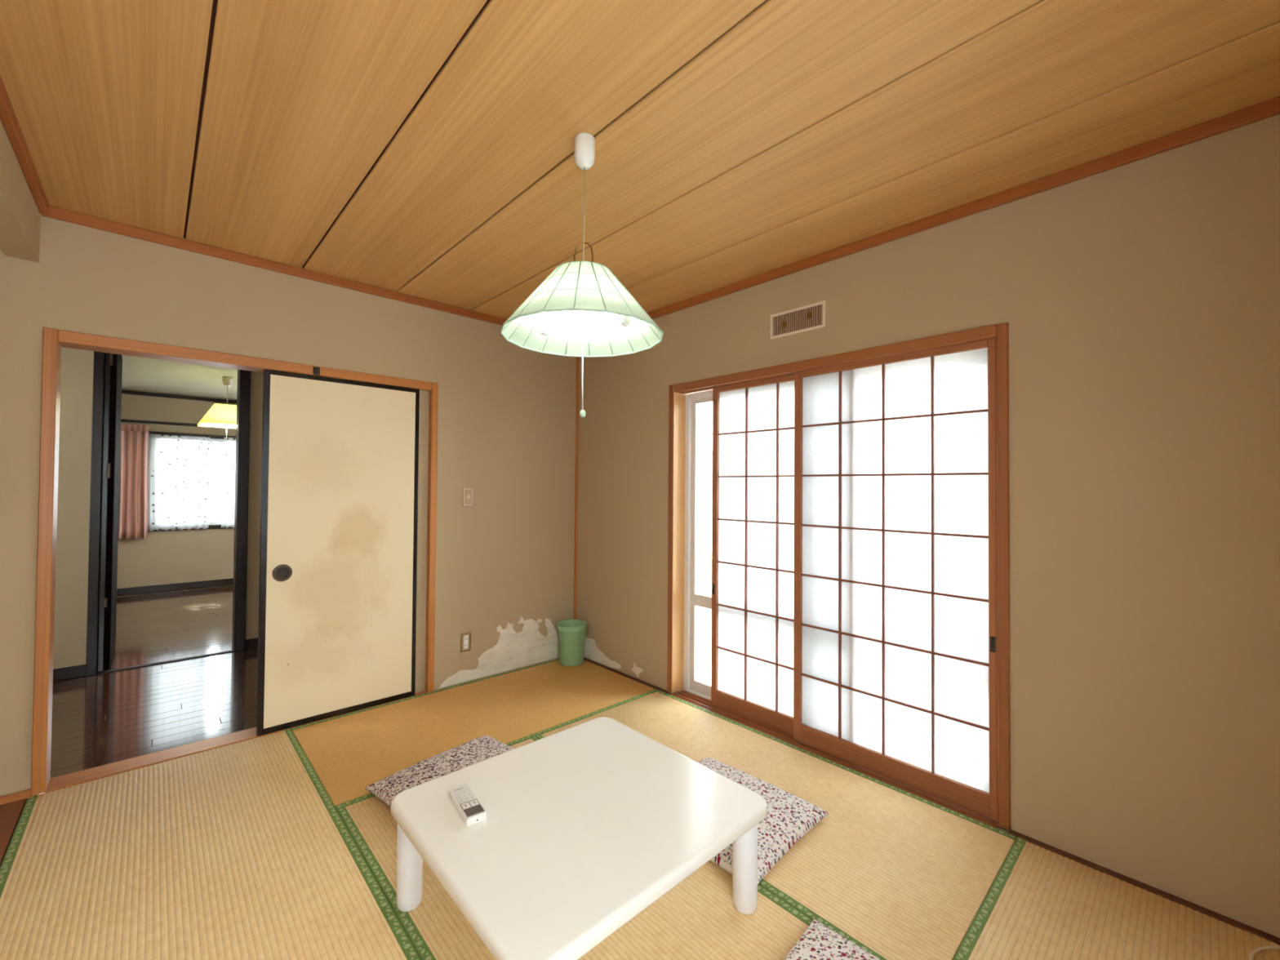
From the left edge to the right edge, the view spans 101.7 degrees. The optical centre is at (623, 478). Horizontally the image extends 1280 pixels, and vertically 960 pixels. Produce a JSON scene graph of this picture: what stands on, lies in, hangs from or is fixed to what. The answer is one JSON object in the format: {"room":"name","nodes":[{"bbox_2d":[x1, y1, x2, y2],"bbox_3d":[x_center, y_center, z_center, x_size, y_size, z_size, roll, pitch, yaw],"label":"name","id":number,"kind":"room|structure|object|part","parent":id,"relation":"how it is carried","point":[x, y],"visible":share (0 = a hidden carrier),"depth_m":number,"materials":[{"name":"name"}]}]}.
{"room":"traditional dwelling","nodes":[
{"label":"traditional dwelling","id":0,"kind":"room"},
{"bbox_2d":[0,798,26,866],"bbox_3d":[-1.407,1.256,0.484,0.708,0.059,3.560,1,-1,-42],"label":"floor","id":1,"kind":"structure","parent":0,"point":[11,812],"depth_m":1.89,"materials":[{"name":"brown wood"}]},
{"bbox_2d":[0,119,40,262],"bbox_3d":[-1.163,-1.042,0.726,0.087,0.345,3.560,1,-1,-42],"label":"wall","id":2,"kind":"structure","parent":0,"point":[20,215],"depth_m":1.79,"materials":[{"name":"beige paint"}]},
{"bbox_2d":[0,75,48,215],"bbox_3d":[-1.114,-1.078,0.756,0.025,0.043,3.538,1,-1,-42],"label":"trim","id":3,"kind":"structure","parent":2,"relation":"attached to","point":[8,118],"depth_m":1.67,"materials":[{"name":"orange wood"}]},
{"bbox_2d":[41,586,257,794],"bbox_3d":[-3.583,1.335,4.295,4.500,0.119,4.781,1,-1,-42],"label":"floor","id":4,"kind":"structure","parent":0,"point":[101,719],"depth_m":3.13,"materials":[{"name":"brown wood"}]},
{"bbox_2d":[53,346,262,669],"bbox_3d":[-3.051,0.069,3.739,4.500,2.440,0.110,1,-1,-42],"label":"wall","id":5,"kind":"structure","parent":0,"point":[77,365],"depth_m":3.30,"materials":[{"name":"beige paint"}]},
{"bbox_2d":[53,664,85,681],"bbox_3d":[-4.016,1.208,2.772,1.611,0.075,0.014,1,-1,-42],"label":"baseboard","id":6,"kind":"structure","parent":5,"relation":"attached to","point":[77,671],"depth_m":3.26,"materials":[{"name":"black wood"}]},
{"bbox_2d":[85,351,250,676],"bbox_3d":[-3.144,0.142,3.646,0.824,2.270,0.142,1,-1,-42],"label":"door frame","id":7,"kind":"structure","parent":5,"relation":"in","point":[243,390],"depth_m":3.61,"materials":[{"name":"black wood"}]},
{"bbox_2d":[97,352,122,671],"bbox_3d":[-3.612,0.167,3.666,0.057,2.177,0.744,1,-1,-42],"label":"door","id":8,"kind":"structure","parent":7,"relation":"attached to","point":[113,362],"depth_m":3.41,"materials":[{"name":"black paint"}]},
{"bbox_2d":[245,637,257,649],"bbox_3d":[-2.118,1.252,4.490,1.868,0.075,0.014,1,-1,-42],"label":"baseboard","id":9,"kind":"structure","parent":5,"relation":"attached to","point":[251,643],"depth_m":3.88,"materials":[{"name":"black wood"}]},
{"bbox_2d":[116,388,236,597],"bbox_3d":[-5.151,0.100,6.057,4.500,2.420,0.120,1,-1,-42],"label":"wall","id":10,"kind":"structure","parent":0,"point":[181,556],"depth_m":5.97,"materials":[{"name":"paint"}]},
{"bbox_2d":[116,577,233,595],"bbox_3d":[-5.115,1.248,5.988,4.300,0.082,0.016,1,-1,-42],"label":"baseboard","id":11,"kind":"structure","parent":10,"relation":"attached to","point":[224,582],"depth_m":5.95,"materials":[{"name":"black wood"}]},
{"bbox_2d":[120,418,235,429],"bbox_3d":[-5.098,-0.620,6.017,4.300,0.030,0.020,1,-1,-42],"label":"trim","id":12,"kind":"structure","parent":10,"relation":"attached to","point":[122,420],"depth_m":5.88,"materials":[{"name":"black wood"}]},
{"bbox_2d":[121,389,236,404],"bbox_3d":[-5.096,-0.935,6.022,4.300,0.040,0.020,1,-1,-42],"label":"trim","id":13,"kind":"structure","parent":10,"relation":"attached to","point":[127,392],"depth_m":5.98,"materials":[{"name":"black wood"}]},
{"bbox_2d":[147,432,235,531],"bbox_3d":[-4.836,0.055,6.322,1.380,1.105,0.112,1,-1,-42],"label":"window","id":14,"kind":"structure","parent":10,"relation":"in","point":[212,525],"depth_m":6.23,"materials":[{"name":"metal"}]},
{"bbox_3d":[-5.136,0.041,6.072,0.520,1.030,0.022,1,-1,-42],"label":"sash","id":15,"kind":"part","parent":14,"relation":"part of","materials":[{"name":"metal"}]},
{"bbox_3d":[-4.690,0.051,6.511,0.830,1.030,0.022,1,-1,-42],"label":"sash","id":16,"kind":"part","parent":14,"relation":"part of","materials":[{"name":"metal"}]},
{"bbox_2d":[148,431,235,437],"bbox_3d":[-4.811,-0.504,6.256,1.550,0.016,0.049,1,-1,-42],"label":"curtain rod","id":17,"kind":"object","parent":10,"relation":"attached to","point":[148,431],"visible":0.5,"depth_m":6.04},
{"bbox_2d":[118,423,149,539],"bbox_3d":[-5.436,0.036,5.617,0.457,1.250,0.053,1,-1,-42],"label":"curtain","id":18,"kind":"object","parent":17,"relation":"hanging from","point":[133,480],"visible":0.5,"depth_m":5.69,"materials":[{"name":"pink fabric"}]},
{"bbox_2d":[147,434,209,531],"bbox_3d":[-5.120,0.053,5.947,0.609,1.084,0.032,1,-1,-42],"label":"lace curtain","id":19,"kind":"object","parent":17,"relation":"hanging from","point":[178,466],"visible":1,"depth_m":5.96,"materials":[{"name":"white fabric"}]},
{"bbox_2d":[221,437,235,528],"bbox_3d":[-4.688,0.058,6.338,0.326,1.094,0.032,1,-1,-42],"label":"lace curtain","id":20,"kind":"object","parent":17,"relation":"hanging from","point":[229,444],"visible":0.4,"depth_m":6.28,"materials":[{"name":"white fabric"}]},
{"bbox_2d":[121,355,237,399],"bbox_3d":[-4.131,-1.031,4.959,4.500,0.098,3.133,1,-1,-42],"label":"ceiling","id":21,"kind":"structure","parent":0,"point":[139,373],"depth_m":5.11,"materials":[{"name":"white paint"}]},
{"bbox_2d":[197,376,236,439],"bbox_3d":[-3.851,-0.677,5.053,0.424,0.602,0.424,1,-1,-42],"label":"pendant lamp","id":22,"kind":"object","parent":21,"relation":"hanging from","point":[220,415],"visible":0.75,"depth_m":4.93,"materials":[{"name":"beige plastic"}]},
{"bbox_3d":[-3.852,-0.603,5.052,0.424,0.205,0.424,1,-1,-42],"label":"lamp shade","id":23,"kind":"part","parent":22,"relation":"part of","materials":[{"name":"yellow fabric"}]},
{"bbox_2d":[0,214,576,795],"bbox_3d":[-1.994,0.057,2.445,4.330,2.500,0.122,1,-1,-42],"label":"wall","id":24,"kind":"structure","parent":0,"point":[506,411],"depth_m":2.85,"materials":[{"name":"beige paint"}]},
{"bbox_2d":[0,788,31,804],"bbox_3d":[-2.590,1.228,1.798,0.718,0.028,0.026,1,-1,-42],"label":"baseboard","id":25,"kind":"structure","parent":24,"relation":"attached to","point":[26,793],"depth_m":2.01,"materials":[{"name":"orange wood"}]},
{"bbox_2d":[31,327,438,795],"bbox_3d":[-1.765,0.362,2.638,1.603,1.899,0.129,1,-1,-42],"label":"door","id":26,"kind":"structure","parent":24,"relation":"in","point":[53,340],"depth_m":2.26,"materials":[{"name":"orange wood"}]},
{"bbox_2d":[312,366,319,375],"bbox_3d":[-1.597,-0.557,2.705,0.031,0.042,0.014,1,-1,-42],"label":"hook","id":27,"kind":"object","parent":26,"relation":"attached to","point":[316,371],"visible":1,"depth_m":2.71,"materials":[{"name":"metal"}]},
{"bbox_2d":[256,368,419,736],"bbox_3d":[-1.502,0.367,2.809,0.762,1.795,0.028,1,-1,-42],"label":"sliding door","id":28,"kind":"structure","parent":26,"relation":"attached to","point":[337,624],"depth_m":2.77,"materials":[{"name":"beige paper"}]},
{"bbox_3d":[-1.709,0.475,2.606,0.085,0.085,0.007,1,-1,-42],"label":"finger pull","id":29,"kind":"part","parent":28,"relation":"part of","materials":[{"name":"brown metal"}]},
{"bbox_2d":[275,567,288,578],"bbox_3d":[-1.711,0.475,2.608,0.055,0.055,0.001,1,-1,-42],"label":"door handle","id":30,"kind":"object","parent":28,"relation":"on","point":[281,572],"depth_m":2.61,"materials":[{"name":"metal"}]},
{"bbox_3d":[-1.508,1.250,2.797,0.713,0.030,0.024,1,-1,-42],"label":"rail","id":31,"kind":"part","parent":28,"relation":"part of","materials":[{"name":"black paint"}]},
{"bbox_3d":[-1.494,-0.519,2.826,0.713,0.022,0.024,1,-1,-42],"label":"rail","id":32,"kind":"part","parent":28,"relation":"part of","materials":[{"name":"black paint"}]},
{"bbox_3d":[-1.476,0.367,2.910,0.731,1.796,0.064,1,-1,-42],"label":"panel","id":33,"kind":"part","parent":26,"relation":"part of","materials":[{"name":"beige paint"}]},
{"bbox_2d":[40,205,506,325],"bbox_3d":[-1.333,-1.044,2.960,2.653,0.043,0.022,1,-1,-42],"label":"trim","id":34,"kind":"structure","parent":24,"relation":"attached to","point":[56,213],"depth_m":2.51,"materials":[{"name":"orange wood"}]},
{"bbox_2d":[460,631,472,653],"bbox_3d":[-0.986,1.028,3.263,0.080,0.122,0.011,1,-1,-42],"label":"wall outlet","id":35,"kind":"object","parent":24,"relation":"attached to","point":[465,637],"visible":1,"depth_m":3.25,"materials":[{"name":"beige plastic"}]},
{"bbox_2d":[462,487,473,506],"bbox_3d":[-0.981,0.119,3.274,0.070,0.120,0.013,1,-1,-42],"label":"light switch","id":36,"kind":"object","parent":24,"relation":"attached to","point":[467,497],"visible":1,"depth_m":3.27,"materials":[{"name":"beige plastic"}]},
{"bbox_2d":[573,356,579,619],"bbox_3d":[-0.351,0.147,3.841,0.018,2.293,0.018,1,-1,-42],"label":"trim","id":37,"kind":"structure","parent":24,"relation":"attached to","point":[577,357],"depth_m":3.83,"materials":[{"name":"orange wood"}]},
{"bbox_2d":[0,0,1279,319],"bbox_3d":[-0.137,-1.092,1.657,2.695,0.030,3.560,1,-1,-42],"label":"ceiling","id":38,"kind":"structure","parent":0,"point":[420,148],"depth_m":1.54,"materials":[{"name":"brown wood"}]},
{"bbox_2d":[500,132,663,417],"bbox_3d":[-0.128,-0.635,1.647,0.506,0.885,0.509,1,-1,-42],"label":"pendant lamp","id":39,"kind":"object","parent":38,"relation":"hanging from","point":[581,308],"visible":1,"depth_m":1.63,"materials":[{"name":"white plastic"}]},
{"bbox_2d":[538,323,551,336],"bbox_3d":[-0.260,-0.483,1.693,0.034,0.032,0.046,0,-1,20],"label":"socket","id":40,"kind":"object","parent":39,"relation":"attached to","point":[545,330],"depth_m":1.68,"materials":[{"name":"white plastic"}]},
{"bbox_3d":[-0.129,-0.550,1.645,0.502,0.206,0.505,1,-1,-42],"label":"lamp shade","id":41,"kind":"part","parent":39,"relation":"part of","materials":[{"name":"fabric"}]},
{"bbox_3d":[-0.130,-0.364,1.643,0.005,0.314,0.005,0,-1,25],"label":"pull cord","id":42,"kind":"part","parent":39,"relation":"part of","materials":[{"name":"white fabric"}]},
{"bbox_3d":[-0.127,-0.814,1.650,0.004,0.346,0.004,0,-1,25],"label":"cord","id":43,"kind":"part","parent":39,"relation":"part of","materials":[{"name":"beige plastic"}]},
{"bbox_2d":[608,320,617,324],"bbox_3d":[-0.032,-0.500,1.633,0.034,0.032,0.033,0,-1,7],"label":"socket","id":44,"kind":"object","parent":39,"relation":"attached to","point":[611,322],"depth_m":1.63,"materials":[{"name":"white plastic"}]},
{"bbox_2d":[617,315,631,327],"bbox_3d":[-0.002,-0.483,1.588,0.034,0.033,0.046,0,-1,24],"label":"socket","id":45,"kind":"object","parent":39,"relation":"attached to","point":[624,321],"depth_m":1.57,"materials":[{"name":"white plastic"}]},
{"bbox_2d":[576,114,1279,937],"bbox_3d":[0.911,0.138,2.594,0.182,2.610,3.800,1,-1,-42],"label":"wall","id":46,"kind":"structure","parent":0,"point":[1139,300],"depth_m":1.70,"materials":[{"name":"beige paint"}]},
{"bbox_2d":[583,657,668,693],"bbox_3d":[-0.052,1.314,3.473,0.030,0.052,0.929,1,-1,-42],"label":"baseboard","id":47,"kind":"structure","parent":46,"relation":"attached to","point":[584,658],"depth_m":3.39,"materials":[{"name":"brown wood"}]},
{"bbox_2d":[770,300,825,339],"bbox_3d":[0.841,-0.770,2.544,0.024,0.126,0.292,1,-1,-42],"label":"air vent","id":48,"kind":"object","parent":46,"relation":"in","point":[811,317],"visible":1,"depth_m":2.54,"materials":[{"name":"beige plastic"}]},
{"bbox_3d":[0.797,-0.764,2.593,0.019,0.032,0.019,0,-1,3],"label":"shutter knob","id":49,"kind":"part","parent":48,"relation":"part of","materials":[{"name":"gold metal"}]},
{"bbox_3d":[0.887,-0.781,2.494,0.019,0.032,0.019,0,-1,3],"label":"shutter knob","id":50,"kind":"part","parent":48,"relation":"part of","materials":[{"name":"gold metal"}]},
{"bbox_2d":[666,322,1010,830],"bbox_3d":[0.899,0.383,2.580,0.210,1.900,1.691,1,-1,-42],"label":"window","id":51,"kind":"structure","parent":46,"relation":"in","point":[683,598],"depth_m":2.73,"materials":[{"name":"brown wood"}]},
{"bbox_3d":[0.285,0.362,3.140,0.018,1.850,0.038,1,-1,-42],"label":"architrave","id":52,"kind":"part","parent":51,"relation":"part of","materials":[{"name":"brown wood"}]},
{"bbox_3d":[0.946,0.396,2.621,0.085,1.835,1.619,1,-1,-42],"label":"aluminium frame","id":53,"kind":"part","parent":51,"relation":"part of","materials":[{"name":"white metal"}]},
{"bbox_3d":[0.684,0.398,2.888,0.028,1.768,0.803,1,-1,-42],"label":"glass door","id":54,"kind":"part","parent":51,"relation":"part of","materials":[{"name":"glass"}]},
{"bbox_2d":[711,373,794,736],"bbox_3d":[0.789,0.380,2.679,0.029,1.804,0.823,1,-1,-42],"label":"screen","id":55,"kind":"object","parent":51,"relation":"attached to","point":[753,495],"visible":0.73,"depth_m":2.78,"materials":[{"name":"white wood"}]},
{"bbox_3d":[0.783,1.238,2.664,0.026,0.086,0.759,1,-1,-42],"label":"rail","id":56,"kind":"part","parent":55,"relation":"part of","materials":[{"name":"brown wood"}]},
{"bbox_3d":[0.798,-0.507,2.692,0.026,0.030,0.759,1,-1,-42],"label":"rail","id":57,"kind":"part","parent":55,"relation":"part of","materials":[{"name":"brown wood"}]},
{"bbox_2d":[793,337,998,822],"bbox_3d":[1.125,0.375,2.257,0.029,1.804,0.833,1,-1,-42],"label":"screen","id":58,"kind":"object","parent":51,"relation":"attached to","point":[895,613],"visible":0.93,"depth_m":2.20,"materials":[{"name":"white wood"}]},
{"bbox_3d":[1.134,-0.512,2.271,0.026,0.030,0.769,1,-1,-42],"label":"rail","id":59,"kind":"part","parent":58,"relation":"part of","materials":[{"name":"brown wood"}]},
{"bbox_3d":[1.119,1.234,2.242,0.026,0.086,0.769,1,-1,-42],"label":"rail","id":60,"kind":"part","parent":58,"relation":"part of","materials":[{"name":"brown wood"}]},
{"bbox_3d":[1.381,0.622,1.949,0.004,0.058,0.016,1,-1,-42],"label":"finger pull","id":61,"kind":"part","parent":58,"relation":"part of","materials":[{"name":"black plastic"}]},
{"bbox_2d":[647,96,1279,319],"bbox_3d":[0.846,-1.033,2.546,0.022,0.043,3.560,1,-1,-42],"label":"trim","id":62,"kind":"structure","parent":46,"relation":"attached to","point":[1270,108],"depth_m":1.88,"materials":[{"name":"orange wood"}]},
{"bbox_2d":[1008,829,1279,945],"bbox_3d":[1.706,1.296,1.532,0.030,0.052,0.934,1,-1,-42],"label":"baseboard","id":63,"kind":"structure","parent":46,"relation":"attached to","point":[1209,913],"depth_m":1.60,"materials":[{"name":"brown wood"}]},
{"bbox_3d":[-0.418,1.360,1.380,3.380,0.104,3.560,1,-1,-42],"label":"floor","id":64,"kind":"structure","parent":0,"visible":0},
{"bbox_2d":[0,728,421,959],"bbox_3d":[-1.415,1.274,1.678,0.878,0.053,1.758,1,-1,-42],"label":"mat","id":65,"kind":"object","parent":64,"relation":"on","point":[240,851],"visible":1,"depth_m":1.65,"materials":[{"name":"beige wicker"}]},
{"bbox_2d":[291,658,658,809],"bbox_3d":[-0.732,1.300,2.890,1.758,0.053,0.878,1,-1,-42],"label":"mat","id":66,"kind":"object","parent":64,"relation":"on","point":[349,753],"visible":0.9,"depth_m":2.74,"materials":[{"name":"beige wicker"}]},
{"bbox_2d":[556,619,586,666],"bbox_3d":[-0.366,1.153,3.644,0.211,0.275,0.211,1,-1,-42],"label":"waste bin","id":67,"kind":"object","parent":66,"relation":"on","point":[571,633],"visible":1,"depth_m":3.57,"materials":[{"name":"green plastic"}]},
{"bbox_2d":[337,736,813,959],"bbox_3d":[-0.172,1.284,1.617,0.878,0.053,1.758,1,-1,-42],"label":"mat","id":68,"kind":"object","parent":64,"relation":"on","point":[698,918],"visible":0.3,"depth_m":1.48,"materials":[{"name":"beige wicker"}]},
{"bbox_2d":[364,734,514,805],"bbox_3d":[-0.645,1.226,2.133,0.533,0.070,0.578,0,-1,39],"label":"floor cushion","id":69,"kind":"object","parent":68,"relation":"on","point":[478,749],"visible":0.36,"depth_m":2.17,"materials":[{"name":"fabric"}]},
{"bbox_2d":[390,716,767,959],"bbox_3d":[-0.132,1.101,1.537,0.850,0.310,0.778,1,-1,-42],"label":"table","id":70,"kind":"object","parent":68,"relation":"on","point":[588,824],"visible":1,"depth_m":1.41,"materials":[{"name":"beige laminate"}]},
{"bbox_3d":[-0.628,1.114,1.529,0.072,0.274,0.072,1,-1,-42],"label":"leg","id":71,"kind":"part","parent":70,"relation":"part of","materials":[{"name":"white plastic"}]},
{"bbox_2d":[448,783,486,826],"bbox_3d":[-0.448,0.930,1.488,0.056,0.023,0.172,1,-1,-35],"label":"remote control","id":72,"kind":"object","parent":70,"relation":"on","point":[469,808],"visible":1,"depth_m":1.47,"materials":[{"name":"white plastic"}]},
{"bbox_3d":[0.356,1.123,1.530,0.072,0.274,0.072,1,-1,-42],"label":"leg","id":73,"kind":"part","parent":70,"relation":"part of","materials":[{"name":"white plastic"}]},
{"bbox_2d":[783,919,879,959],"bbox_3d":[0.517,1.216,1.074,0.563,0.074,0.538,1,-1,-44],"label":"floor cushion","id":74,"kind":"object","parent":68,"relation":"on","point":[819,941],"visible":1,"depth_m":1.34,"materials":[{"name":"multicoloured fabric"}]},
{"bbox_2d":[535,690,1016,959],"bbox_3d":[0.480,1.298,2.207,0.878,0.053,1.758,1,-1,-42],"label":"mat","id":75,"kind":"object","parent":64,"relation":"on","point":[897,873],"visible":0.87,"depth_m":1.79,"materials":[{"name":"beige wicker"}]},
{"bbox_2d":[697,756,828,884],"bbox_3d":[0.383,1.229,1.956,0.523,0.074,0.558,1,-1,-45],"label":"floor cushion","id":76,"kind":"object","parent":75,"relation":"on","point":[789,817],"visible":0.49,"depth_m":1.85,"materials":[{"name":"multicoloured fabric"}]},
{"bbox_2d":[952,836,1279,959],"bbox_3d":[1.040,1.282,0.934,1.758,0.053,0.878,1,-1,-42],"label":"mat","id":77,"kind":"object","parent":64,"relation":"on","point":[1042,904],"visible":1,"depth_m":1.48,"materials":[{"name":"beige wicker"}]},
{"bbox_2d":[1248,945,1279,959],"bbox_3d":[1.662,1.257,1.203,0.203,0.016,0.470,0,-1,30],"label":"power cord","id":78,"kind":"object","parent":77,"relation":"on","point":[1255,951],"visible":1,"depth_m":1.40,"materials":[{"name":"beige plastic"}]},
{"label":"outside","id":79,"kind":"structure","parent":0,"visible":0},
{"bbox_2d":[211,509,711,657],"bbox_3d":[11.168,2.218,21.001,39.780,0.100,70.000,1,-1,-42],"label":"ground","id":80,"kind":"structure","parent":79,"point":[704,615],"depth_m":6.44,"materials":[{"name":"white"}]},
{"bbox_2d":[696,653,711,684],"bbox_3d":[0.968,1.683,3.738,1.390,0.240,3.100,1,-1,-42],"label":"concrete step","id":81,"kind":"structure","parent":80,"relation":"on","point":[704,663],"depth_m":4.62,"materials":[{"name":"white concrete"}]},
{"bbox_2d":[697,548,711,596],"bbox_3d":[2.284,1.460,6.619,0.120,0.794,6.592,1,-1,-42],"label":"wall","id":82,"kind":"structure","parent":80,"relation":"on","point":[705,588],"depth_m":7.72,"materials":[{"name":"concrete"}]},
{"bbox_2d":[697,519,711,584],"bbox_3d":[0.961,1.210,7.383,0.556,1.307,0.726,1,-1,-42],"label":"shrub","id":83,"kind":"object","parent":80,"relation":"on","point":[699,538],"visible":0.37,"depth_m":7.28,"materials":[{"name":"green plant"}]},
{"bbox_3d":[1.053,1.363,7.423,0.148,1.002,0.071,1,-1,-42],"label":"stem","id":84,"kind":"part","parent":83,"relation":"part of","materials":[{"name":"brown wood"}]},
{"bbox_2d":[697,416,712,543],"bbox_3d":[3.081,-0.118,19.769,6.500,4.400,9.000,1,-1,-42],"label":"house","id":85,"kind":"structure","parent":80,"relation":"on","point":[705,441],"depth_m":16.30,"materials":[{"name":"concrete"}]},
{"bbox_3d":[2.885,0.365,15.809,0.030,0.980,0.880,1,-1,-42],"label":"pane","id":86,"kind":"part","parent":85,"relation":"part of","materials":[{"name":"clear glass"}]},
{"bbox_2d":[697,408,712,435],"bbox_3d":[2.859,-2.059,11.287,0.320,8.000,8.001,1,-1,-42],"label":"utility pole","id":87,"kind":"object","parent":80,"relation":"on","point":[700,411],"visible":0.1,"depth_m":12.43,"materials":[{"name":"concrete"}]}
]}

